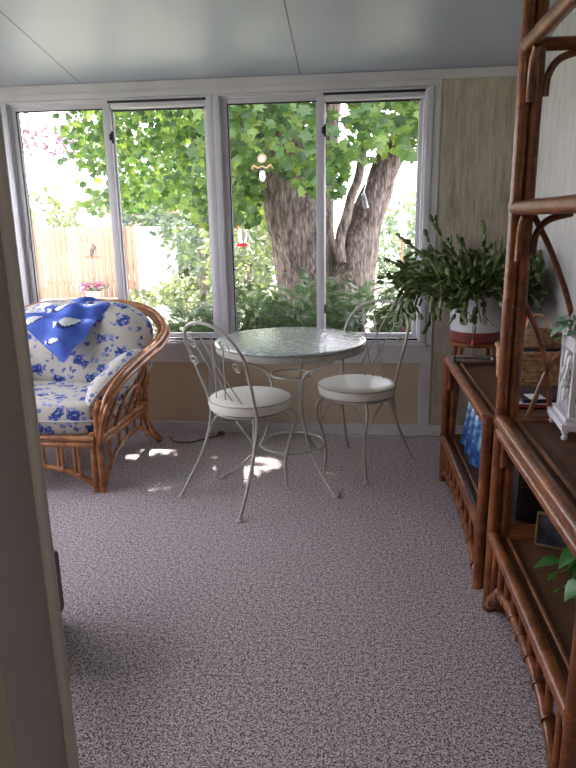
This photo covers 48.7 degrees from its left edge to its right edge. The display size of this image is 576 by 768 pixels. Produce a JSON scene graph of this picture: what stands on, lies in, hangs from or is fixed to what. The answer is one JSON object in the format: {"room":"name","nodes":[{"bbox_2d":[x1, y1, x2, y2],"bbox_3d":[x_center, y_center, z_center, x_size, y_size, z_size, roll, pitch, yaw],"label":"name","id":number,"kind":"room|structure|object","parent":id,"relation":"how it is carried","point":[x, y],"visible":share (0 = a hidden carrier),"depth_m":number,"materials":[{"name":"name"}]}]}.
{"room":"sunroom","nodes":[
{"label":"sunroom","id":0,"kind":"room"},
{"bbox_2d":[0,229,67,767],"bbox_3d":[-1.026,-0.281,0.883,4.170,2.900,0.148,1,14,6],"label":"wall","id":1,"kind":"structure","parent":0,"point":[31,725],"depth_m":0.96,"materials":[{"name":"paint"}]},
{"bbox_2d":[0,106,79,767],"bbox_3d":[-0.433,0.092,0.999,0.092,2.100,0.021,1,14,6],"label":"trim","id":2,"kind":"structure","parent":1,"relation":"attached to","point":[7,225],"depth_m":0.99,"materials":[{"name":"white paint"}]},
{"bbox_2d":[41,241,410,332],"bbox_3d":[-4.928,-4.152,24.469,75.000,0.051,72.170,1,14,6],"label":"ground","id":3,"kind":"structure","parent":0,"point":[158,308],"depth_m":17.41,"materials":[{"name":"green plant"}]},
{"bbox_2d":[20,119,81,157],"bbox_3d":[-17.029,-13.513,43.773,8.188,8.938,8.146,1,14,6],"label":"tree","id":4,"kind":"object","parent":3,"relation":"on","point":[58,139],"visible":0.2,"depth_m":42.37,"materials":[{"name":"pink plant"}]},
{"bbox_2d":[29,183,87,290],"bbox_3d":[-7.448,-4.309,18.904,3.010,3.155,2.838,-5,15,-14],"label":"shrub","id":5,"kind":"object","parent":3,"relation":"on","point":[72,214],"visible":0.31,"depth_m":18.64,"materials":[{"name":"green plant"}]},
{"bbox_2d":[32,226,141,298],"bbox_3d":[-9.231,-3.257,17.411,10.935,1.920,0.160,1,14,6],"label":"fence","id":6,"kind":"object","parent":3,"relation":"on","point":[70,240],"visible":0.56,"depth_m":16.97,"materials":[{"name":"brown wood"}]},
{"bbox_2d":[84,243,99,256],"bbox_3d":[-5.193,-3.543,16.840,0.420,0.366,0.120,1,14,6],"label":"ornament","id":7,"kind":"object","parent":6,"relation":"attached to","point":[92,249],"visible":1,"depth_m":16.83,"materials":[{"name":"brown wood"}]},
{"bbox_2d":[79,277,108,297],"bbox_3d":[-5.013,-2.452,16.530,0.758,0.657,0.735,1,14,6],"label":"flower planter","id":8,"kind":"object","parent":3,"relation":"on","point":[95,290],"visible":0.96,"depth_m":16.40,"materials":[{"name":"stone"}]},
{"bbox_2d":[25,157,180,266],"bbox_3d":[-12.051,-9.315,34.197,11.900,5.400,9.200,1,14,6],"label":"house","id":9,"kind":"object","parent":3,"relation":"on","point":[39,171],"visible":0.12,"depth_m":30.25,"materials":[{"name":"white"}]},
{"bbox_2d":[107,173,142,280],"bbox_3d":[-4.846,-4.954,20.525,2.494,3.540,2.552,1,14,6],"label":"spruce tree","id":10,"kind":"object","parent":3,"relation":"on","point":[123,216],"visible":0.02,"depth_m":20.12,"materials":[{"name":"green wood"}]},
{"bbox_2d":[129,287,174,306],"bbox_3d":[-3.581,-2.158,16.012,1.627,0.551,1.637,1,14,6],"label":"shrub","id":11,"kind":"object","parent":3,"relation":"on","point":[143,292],"visible":0.58,"depth_m":15.83,"materials":[{"name":"green plant"}]},
{"bbox_2d":[135,224,179,299],"bbox_3d":[-3.414,-3.186,16.679,1.060,1.950,0.100,1,14,6],"label":"gate","id":12,"kind":"object","parent":3,"relation":"on","point":[151,271],"visible":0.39,"depth_m":16.64,"materials":[{"name":"white wood"}]},
{"bbox_2d":[122,162,239,290],"bbox_3d":[-2.928,-4.578,18.398,3.800,4.314,3.539,7,16,27],"label":"tree","id":13,"kind":"object","parent":3,"relation":"on","point":[146,222],"visible":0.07,"depth_m":17.60,"materials":[{"name":"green plant"}]},
{"bbox_2d":[151,274,211,317],"bbox_3d":[-2.194,-1.936,13.866,1.351,0.993,1.372,11,19,40],"label":"shrub","id":14,"kind":"object","parent":3,"relation":"on","point":[167,285],"visible":0.68,"depth_m":13.64,"materials":[{"name":"green plant"}]},
{"bbox_2d":[152,288,213,331],"bbox_3d":[-0.801,-0.078,5.379,0.820,1.466,1.098,4,15,20],"label":"shrub","id":15,"kind":"object","parent":3,"relation":"on","point":[174,327],"visible":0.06,"depth_m":5.21,"materials":[{"name":"green plant"}]},
{"bbox_2d":[135,116,249,319],"bbox_3d":[-1.709,-3.121,12.060,2.214,4.065,2.222,1,14,6],"label":"tree","id":16,"kind":"object","parent":3,"relation":"on","point":[167,233],"visible":0.24,"depth_m":11.85,"materials":[{"name":"green plant"}]},
{"bbox_2d":[23,101,418,332],"bbox_3d":[-0.631,-3.080,6.079,6.729,7.045,3.801,1,14,6],"label":"maple tree","id":17,"kind":"object","parent":3,"relation":"on","point":[287,194],"visible":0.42,"depth_m":5.85,"materials":[{"name":"green plant"}]},
{"bbox_2d":[236,138,249,246],"bbox_3d":[-0.467,-2.017,6.279,0.150,1.300,0.150,1,14,6],"label":"pet feeder","id":18,"kind":"object","parent":17,"relation":"hanging from","point":[242,234],"visible":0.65,"depth_m":6.38,"materials":[{"name":"red plastic"}]},
{"bbox_2d":[238,228,246,242],"bbox_3d":[-0.458,-1.494,6.413,0.084,0.160,0.084,1,14,6],"label":"bottle","id":19,"kind":"object","parent":18,"relation":"on","point":[242,234],"depth_m":6.38,"materials":[{"name":"glass"}]},
{"bbox_2d":[251,128,273,181],"bbox_3d":[-0.194,-1.743,4.690,0.174,0.490,0.046,1,14,6],"label":"spinner","id":20,"kind":"object","parent":17,"relation":"hanging from","point":[261,158],"visible":1,"depth_m":4.71,"materials":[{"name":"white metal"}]},
{"bbox_2d":[361,158,369,208],"bbox_3d":[0.674,-1.748,5.561,0.076,0.425,0.036,1,14,6],"label":"wind chime","id":21,"kind":"object","parent":17,"relation":"hanging from","point":[363,196],"visible":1,"depth_m":5.58,"materials":[{"name":"silver metal"}]},
{"bbox_2d":[169,195,274,294],"bbox_3d":[-1.437,-3.602,15.334,2.864,3.686,3.036,1,14,6],"label":"tree","id":22,"kind":"object","parent":3,"relation":"on","point":[192,240],"visible":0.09,"depth_m":14.93,"materials":[{"name":"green plant"}]},
{"bbox_2d":[197,215,279,327],"bbox_3d":[-0.624,-1.910,10.487,1.745,2.674,1.827,1,14,6],"label":"shrub","id":23,"kind":"object","parent":3,"relation":"on","point":[251,273],"visible":0.23,"depth_m":10.04,"materials":[{"name":"green plant"}]},
{"bbox_2d":[200,272,299,331],"bbox_3d":[-0.342,-0.173,5.472,1.030,1.590,1.210,9,17,33],"label":"shrub","id":24,"kind":"object","parent":3,"relation":"on","point":[250,312],"visible":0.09,"depth_m":5.21,"materials":[{"name":"green plant"}]},
{"bbox_2d":[255,269,350,329],"bbox_3d":[0.105,-0.156,5.316,1.118,1.618,1.147,-11,18,-35],"label":"shrub","id":25,"kind":"object","parent":3,"relation":"on","point":[289,310],"visible":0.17,"depth_m":5.00,"materials":[{"name":"green plant"}]},
{"bbox_2d":[326,269,411,332],"bbox_3d":[0.640,-0.151,5.284,1.035,1.607,1.235,6,16,26],"label":"shrub","id":26,"kind":"object","parent":3,"relation":"on","point":[353,326],"visible":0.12,"depth_m":5.02,"materials":[{"name":"green plant"}]},
{"bbox_2d":[376,205,415,279],"bbox_3d":[3.558,-3.897,18.436,3.416,2.561,3.136,1,14,6],"label":"bush","id":27,"kind":"object","parent":3,"relation":"on","point":[388,222],"visible":0.24,"depth_m":17.86,"materials":[{"name":"green plant"}]},
{"bbox_2d":[381,292,411,332],"bbox_3d":[1.056,-0.046,5.054,0.858,1.504,1.258,1,14,6],"label":"shrub","id":28,"kind":"object","parent":3,"relation":"on","point":[395,330],"visible":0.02,"depth_m":4.84,"materials":[{"name":"green plant"}]},
{"bbox_2d":[382,189,415,251],"bbox_3d":[5.113,-5.580,22.948,3.494,3.182,3.304,5,16,24],"label":"bush","id":29,"kind":"object","parent":3,"relation":"on","point":[411,203],"visible":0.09,"depth_m":22.66,"materials":[{"name":"green plant"}]},
{"bbox_2d":[394,211,411,289],"bbox_3d":[1.464,-1.172,8.263,0.240,2.070,0.240,1,14,6],"label":"pet feeder","id":30,"kind":"object","parent":3,"relation":"on","point":[402,217],"visible":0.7,"depth_m":8.01,"materials":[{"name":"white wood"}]},
{"bbox_2d":[0,0,557,86],"bbox_3d":[-0.590,-1.723,2.167,3.840,0.686,3.430,1,14,6],"label":"ceiling","id":31,"kind":"structure","parent":0,"point":[43,42],"depth_m":3.23,"materials":[{"name":"white paint"}]},
{"bbox_2d":[44,431,556,767],"bbox_3d":[-0.964,1.239,1.032,4.290,0.120,7.170,1,14,6],"label":"floor","id":32,"kind":"structure","parent":0,"point":[316,629],"depth_m":2.28,"materials":[{"name":"carpet"}]},
{"bbox_2d":[54,550,63,611],"bbox_3d":[-1.040,0.688,2.128,0.460,0.404,0.320,1,14,6],"label":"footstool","id":33,"kind":"object","parent":32,"relation":"on","point":[56,555],"visible":0.02,"depth_m":2.24,"materials":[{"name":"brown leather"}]},
{"bbox_2d":[24,298,169,492],"bbox_3d":[-1.299,0.015,3.717,1.132,0.929,0.917,1,14,6],"label":"rattan armchair","id":34,"kind":"object","parent":32,"relation":"on","point":[83,394],"visible":0.72,"depth_m":3.62,"materials":[{"name":"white fabric"}]},
{"bbox_2d":[25,296,109,362],"bbox_3d":[-1.348,-0.342,3.817,0.535,0.334,0.524,-8,16,-24],"label":"towel","id":35,"kind":"object","parent":34,"relation":"on","point":[60,329],"visible":0.95,"depth_m":3.72,"materials":[{"name":"blue fabric"}]},
{"bbox_2d":[33,381,131,434],"bbox_3d":[-1.307,0.114,3.644,0.700,0.185,0.660,1,14,6],"label":"seat cushion","id":36,"kind":"object","parent":34,"relation":"on","point":[63,407],"depth_m":3.33,"materials":[{"name":"white fabric"}]},
{"bbox_2d":[25,301,151,383],"bbox_3d":[-1.277,-0.231,3.899,0.920,0.545,0.352,1,14,6],"label":"cushion","id":37,"kind":"object","parent":34,"relation":"on","point":[124,326],"depth_m":3.78,"materials":[{"name":"white fabric"}]},
{"bbox_2d":[85,349,140,406],"bbox_3d":[-0.971,-0.006,3.530,0.236,0.331,0.490,5,16,23],"label":"cushion","id":38,"kind":"object","parent":34,"relation":"on","point":[120,368],"depth_m":3.45,"materials":[{"name":"white fabric"}]},
{"bbox_2d":[169,434,219,442],"bbox_3d":[-0.610,0.356,4.170,0.352,0.016,0.136,-2,14,-3],"label":"power cord","id":39,"kind":"object","parent":32,"relation":"on","point":[219,434],"visible":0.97,"depth_m":4.13,"materials":[{"name":"brown plastic"}]},
{"bbox_2d":[178,321,296,522],"bbox_3d":[-0.233,0.116,3.227,0.474,0.938,0.538,12,19,41],"label":"bistro chair","id":40,"kind":"object","parent":32,"relation":"on","point":[254,403],"visible":1,"depth_m":3.12,"materials":[{"name":"white metal"}]},
{"bbox_2d":[208,386,290,416],"bbox_3d":[-0.196,0.082,3.262,0.424,0.070,0.424,12,19,41],"label":"seat cushion","id":41,"kind":"object","parent":40,"relation":"on","point":[269,401],"depth_m":3.14,"materials":[{"name":"beige plastic"}]},
{"bbox_2d":[215,327,365,498],"bbox_3d":[0.018,0.131,3.490,0.806,0.769,0.804,1,14,6],"label":"bistro table","id":42,"kind":"object","parent":32,"relation":"on","point":[279,345],"visible":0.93,"depth_m":3.31,"materials":[{"name":"clear glass"}]},
{"bbox_2d":[315,299,416,484],"bbox_3d":[0.408,0.026,3.535,0.474,0.938,0.538,9,17,33],"label":"bistro chair","id":43,"kind":"object","parent":32,"relation":"on","point":[355,389],"visible":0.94,"depth_m":3.46,"materials":[{"name":"beige paint"}]},
{"bbox_2d":[318,374,395,401],"bbox_3d":[0.376,0.015,3.484,0.424,0.070,0.424,9,17,33],"label":"seat cushion","id":44,"kind":"object","parent":43,"relation":"on","point":[346,387],"depth_m":3.37,"materials":[{"name":"beige plastic"}]},
{"bbox_2d":[347,430,440,437],"bbox_3d":[0.738,0.306,4.118,0.699,0.093,0.155,5,15,21],"label":"cable","id":45,"kind":"object","parent":32,"relation":"on","point":[436,430],"visible":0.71,"depth_m":4.14,"materials":[{"name":"beige plastic"}]},
{"bbox_2d":[450,339,495,414],"bbox_3d":[1.052,0.099,3.651,0.292,0.719,0.291,1,14,6],"label":"plant stand","id":46,"kind":"object","parent":32,"relation":"on","point":[457,346],"visible":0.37,"depth_m":3.48,"materials":[{"name":"wood"}]},
{"bbox_2d":[375,214,547,345],"bbox_3d":[0.900,-0.544,3.402,0.836,0.706,0.915,0,14,2],"label":"potted plant","id":47,"kind":"object","parent":46,"relation":"on","point":[472,292],"visible":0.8,"depth_m":3.37,"materials":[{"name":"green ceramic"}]},
{"bbox_2d":[449,329,499,343],"bbox_3d":[1.045,-0.278,3.554,0.286,0.058,0.286,1,14,6],"label":"saucer","id":48,"kind":"object","parent":47,"relation":"attached to","point":[482,336],"depth_m":3.43,"materials":[{"name":"red ceramic"}]},
{"bbox_2d":[449,293,502,332],"bbox_3d":[1.043,-0.410,3.520,0.312,0.220,0.312,1,14,6],"label":"pot","id":49,"kind":"object","parent":47,"relation":"attached to","point":[493,310],"depth_m":3.40,"materials":[{"name":"white ceramic"}]},
{"bbox_2d":[439,355,546,589],"bbox_3d":[0.999,0.318,2.849,0.488,0.694,1.088,1,14,6],"label":"shelf","id":50,"kind":"object","parent":32,"relation":"on","point":[469,485],"visible":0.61,"depth_m":2.70,"materials":[{"name":"wicker"}]},
{"bbox_2d":[460,403,471,445],"bbox_3d":[0.943,0.212,3.111,0.014,0.301,0.244,-10,17,-31],"label":"picture book","id":51,"kind":"object","parent":50,"relation":"on","point":[469,409],"visible":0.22,"depth_m":3.18,"materials":[{"name":"blue paper"}]},
{"bbox_2d":[464,407,475,455],"bbox_3d":[0.927,0.242,2.990,0.014,0.296,0.236,-10,17,-31],"label":"picture book","id":52,"kind":"object","parent":50,"relation":"on","point":[473,413],"visible":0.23,"depth_m":3.06,"materials":[{"name":"blue paper"}]},
{"bbox_2d":[451,356,495,364],"bbox_3d":[0.918,-0.127,3.173,0.208,0.045,0.109,1,14,6],"label":"tray","id":53,"kind":"object","parent":50,"relation":"on","point":[457,359],"visible":0.82,"depth_m":3.13,"materials":[{"name":"silver plastic"}]},
{"bbox_2d":[469,413,481,467],"bbox_3d":[0.911,0.273,2.869,0.014,0.290,0.228,-10,17,-31],"label":"picture book","id":54,"kind":"object","parent":50,"relation":"on","point":[474,459],"visible":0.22,"depth_m":2.93,"materials":[{"name":"blue paper"}]},
{"bbox_2d":[511,464,544,521],"bbox_3d":[1.018,0.380,2.497,0.290,0.250,0.269,1,14,6],"label":"speaker","id":55,"kind":"object","parent":50,"relation":"on","point":[525,506],"visible":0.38,"depth_m":2.40,"materials":[{"name":"black plastic"}]},
{"bbox_2d":[495,313,561,385],"bbox_3d":[1.070,-0.154,2.753,0.314,0.292,0.272,1,14,6],"label":"wicker basket","id":56,"kind":"object","parent":50,"relation":"on","point":[532,372],"visible":0.27,"depth_m":2.66,"materials":[{"name":"wicker"}]},
{"bbox_2d":[519,400,575,407],"bbox_3d":[0.981,0.058,2.491,0.272,0.014,0.210,2,15,10],"label":"notebook","id":57,"kind":"object","parent":50,"relation":"on","point":[526,405],"visible":0.08,"depth_m":2.40,"materials":[{"name":"red paper"}]},
{"bbox_2d":[519,386,575,402],"bbox_3d":[1.026,0.039,2.496,0.280,0.013,0.200,-1,14,0],"label":"magazine","id":58,"kind":"object","parent":57,"relation":"on","point":[526,392],"visible":0.4,"depth_m":2.47,"materials":[{"name":"white paper"}]},
{"bbox_2d":[524,394,545,398],"bbox_3d":[0.946,0.048,2.441,0.060,0.001,0.070,-1,14,0],"label":"print","id":59,"kind":"object","parent":58,"relation":"on","point":[526,396],"depth_m":2.44,"materials":[{"name":"white paper"}]},
{"bbox_2d":[482,0,575,767],"bbox_3d":[0.880,-0.099,1.611,0.482,2.120,0.908,1,14,6],"label":"etagere","id":60,"kind":"object","parent":32,"relation":"on","point":[542,623],"visible":0.94,"depth_m":1.88,"materials":[{"name":"wicker"}]},
{"bbox_2d":[501,537,575,682],"bbox_3d":[0.893,0.642,1.802,0.398,0.010,0.835,1,14,6],"label":"shelf","id":61,"kind":"object","parent":60,"relation":"attached to","point":[555,617],"depth_m":1.88,"materials":[{"name":"wood"}]},
{"bbox_2d":[510,421,575,506],"bbox_3d":[0.886,0.232,1.696,0.398,0.010,0.835,1,14,6],"label":"shelf","id":62,"kind":"object","parent":60,"relation":"attached to","point":[558,456],"depth_m":1.84,"materials":[{"name":"wood"}]},
{"bbox_2d":[534,511,567,550],"bbox_3d":[0.926,0.497,2.109,0.200,0.114,0.038,7,16,27],"label":"framed photo","id":63,"kind":"object","parent":60,"relation":"on","point":[546,534],"visible":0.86,"depth_m":2.14,"materials":[{"name":"gold metal"}]},
{"bbox_2d":[533,547,575,628],"bbox_3d":[0.890,0.547,1.713,0.441,0.212,0.391,-10,17,-31],"label":"pothos plant","id":64,"kind":"object","parent":60,"relation":"on","point":[566,557],"visible":0.95,"depth_m":1.77,"materials":[{"name":"green plant"}]},
{"bbox_2d":[547,307,575,439],"bbox_3d":[0.924,-0.060,1.931,0.268,0.433,0.243,2,15,10],"label":"cage","id":65,"kind":"object","parent":60,"relation":"on","point":[563,412],"visible":1,"depth_m":1.92,"materials":[{"name":"white paint"}]},
{"bbox_2d":[550,315,575,341],"bbox_3d":[0.902,-0.165,1.908,0.227,0.101,0.243,2,15,10],"label":"greenery","id":66,"kind":"object","parent":65,"relation":"on","point":[569,335],"depth_m":1.92,"materials":[{"name":"green plant"}]},
{"bbox_2d":[529,8,575,331],"bbox_3d":[1.083,-0.228,0.432,0.120,2.950,7.170,1,14,6],"label":"wall","id":67,"kind":"structure","parent":0,"point":[556,165],"depth_m":3.07,"materials":[{"name":"white paint"}]},
{"bbox_3d":[-0.396,-0.817,4.093,3.840,2.320,0.132,1,14,6],"label":"wall","id":68,"kind":"structure","parent":0,"visible":0},
{"bbox_2d":[0,95,222,341],"bbox_3d":[-1.090,-1.018,4.099,1.331,1.490,0.152,1,14,6],"label":"window","id":69,"kind":"structure","parent":68,"relation":"in","point":[10,111],"depth_m":4.00,"materials":[{"name":"white plastic"}]},
{"bbox_2d":[120,362,209,420],"bbox_3d":[-1.337,0.045,4.344,1.633,0.413,0.010,1,14,6],"label":"wall panel","id":70,"kind":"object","parent":68,"relation":"attached to","point":[177,392],"depth_m":4.28,"materials":[{"name":"beige wood"}]},
{"bbox_2d":[0,66,517,102],"bbox_3d":[-0.406,-1.762,3.769,3.570,0.088,0.024,1,14,6],"label":"trim","id":71,"kind":"structure","parent":68,"relation":"attached to","point":[426,77],"depth_m":3.74,"materials":[{"name":"white paint"}]},
{"bbox_2d":[105,420,463,435],"bbox_3d":[-0.370,0.290,4.295,3.570,0.075,0.022,1,14,6],"label":"baseboard","id":72,"kind":"structure","parent":68,"relation":"attached to","point":[159,425],"depth_m":4.24,"materials":[{"name":"beige wood"}]},
{"bbox_2d":[153,342,431,363],"bbox_3d":[-0.624,-0.211,4.194,3.078,0.133,0.055,1,14,6],"label":"trim","id":73,"kind":"structure","parent":68,"relation":"attached to","point":[415,353],"depth_m":4.07,"materials":[{"name":"beige wood"}]},
{"bbox_2d":[221,362,419,423],"bbox_3d":[0.203,0.060,4.182,1.288,0.413,0.010,1,14,6],"label":"trim","id":74,"kind":"structure","parent":68,"relation":"attached to","point":[407,387],"depth_m":4.17,"materials":[{"name":"beige wood"}]},
{"bbox_2d":[212,86,433,342],"bbox_3d":[0.213,-1.006,3.962,1.291,1.490,0.152,1,14,6],"label":"window","id":75,"kind":"structure","parent":68,"relation":"in","point":[424,95],"depth_m":3.85,"materials":[{"name":"white plastic"}]},
{"bbox_2d":[208,85,441,424],"bbox_3d":[0.180,-0.711,3.981,1.445,2.150,0.018,1,14,6],"label":"trim","id":76,"kind":"structure","parent":68,"relation":"attached to","point":[425,369],"depth_m":3.96,"materials":[{"name":"white paint"}]},
{"bbox_2d":[428,76,516,424],"bbox_3d":[1.143,-0.738,3.873,0.492,2.075,0.012,1,14,6],"label":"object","id":77,"kind":"structure","parent":68,"relation":"attached to","point":[477,123],"depth_m":3.74,"materials":[{"name":"beige wood"}]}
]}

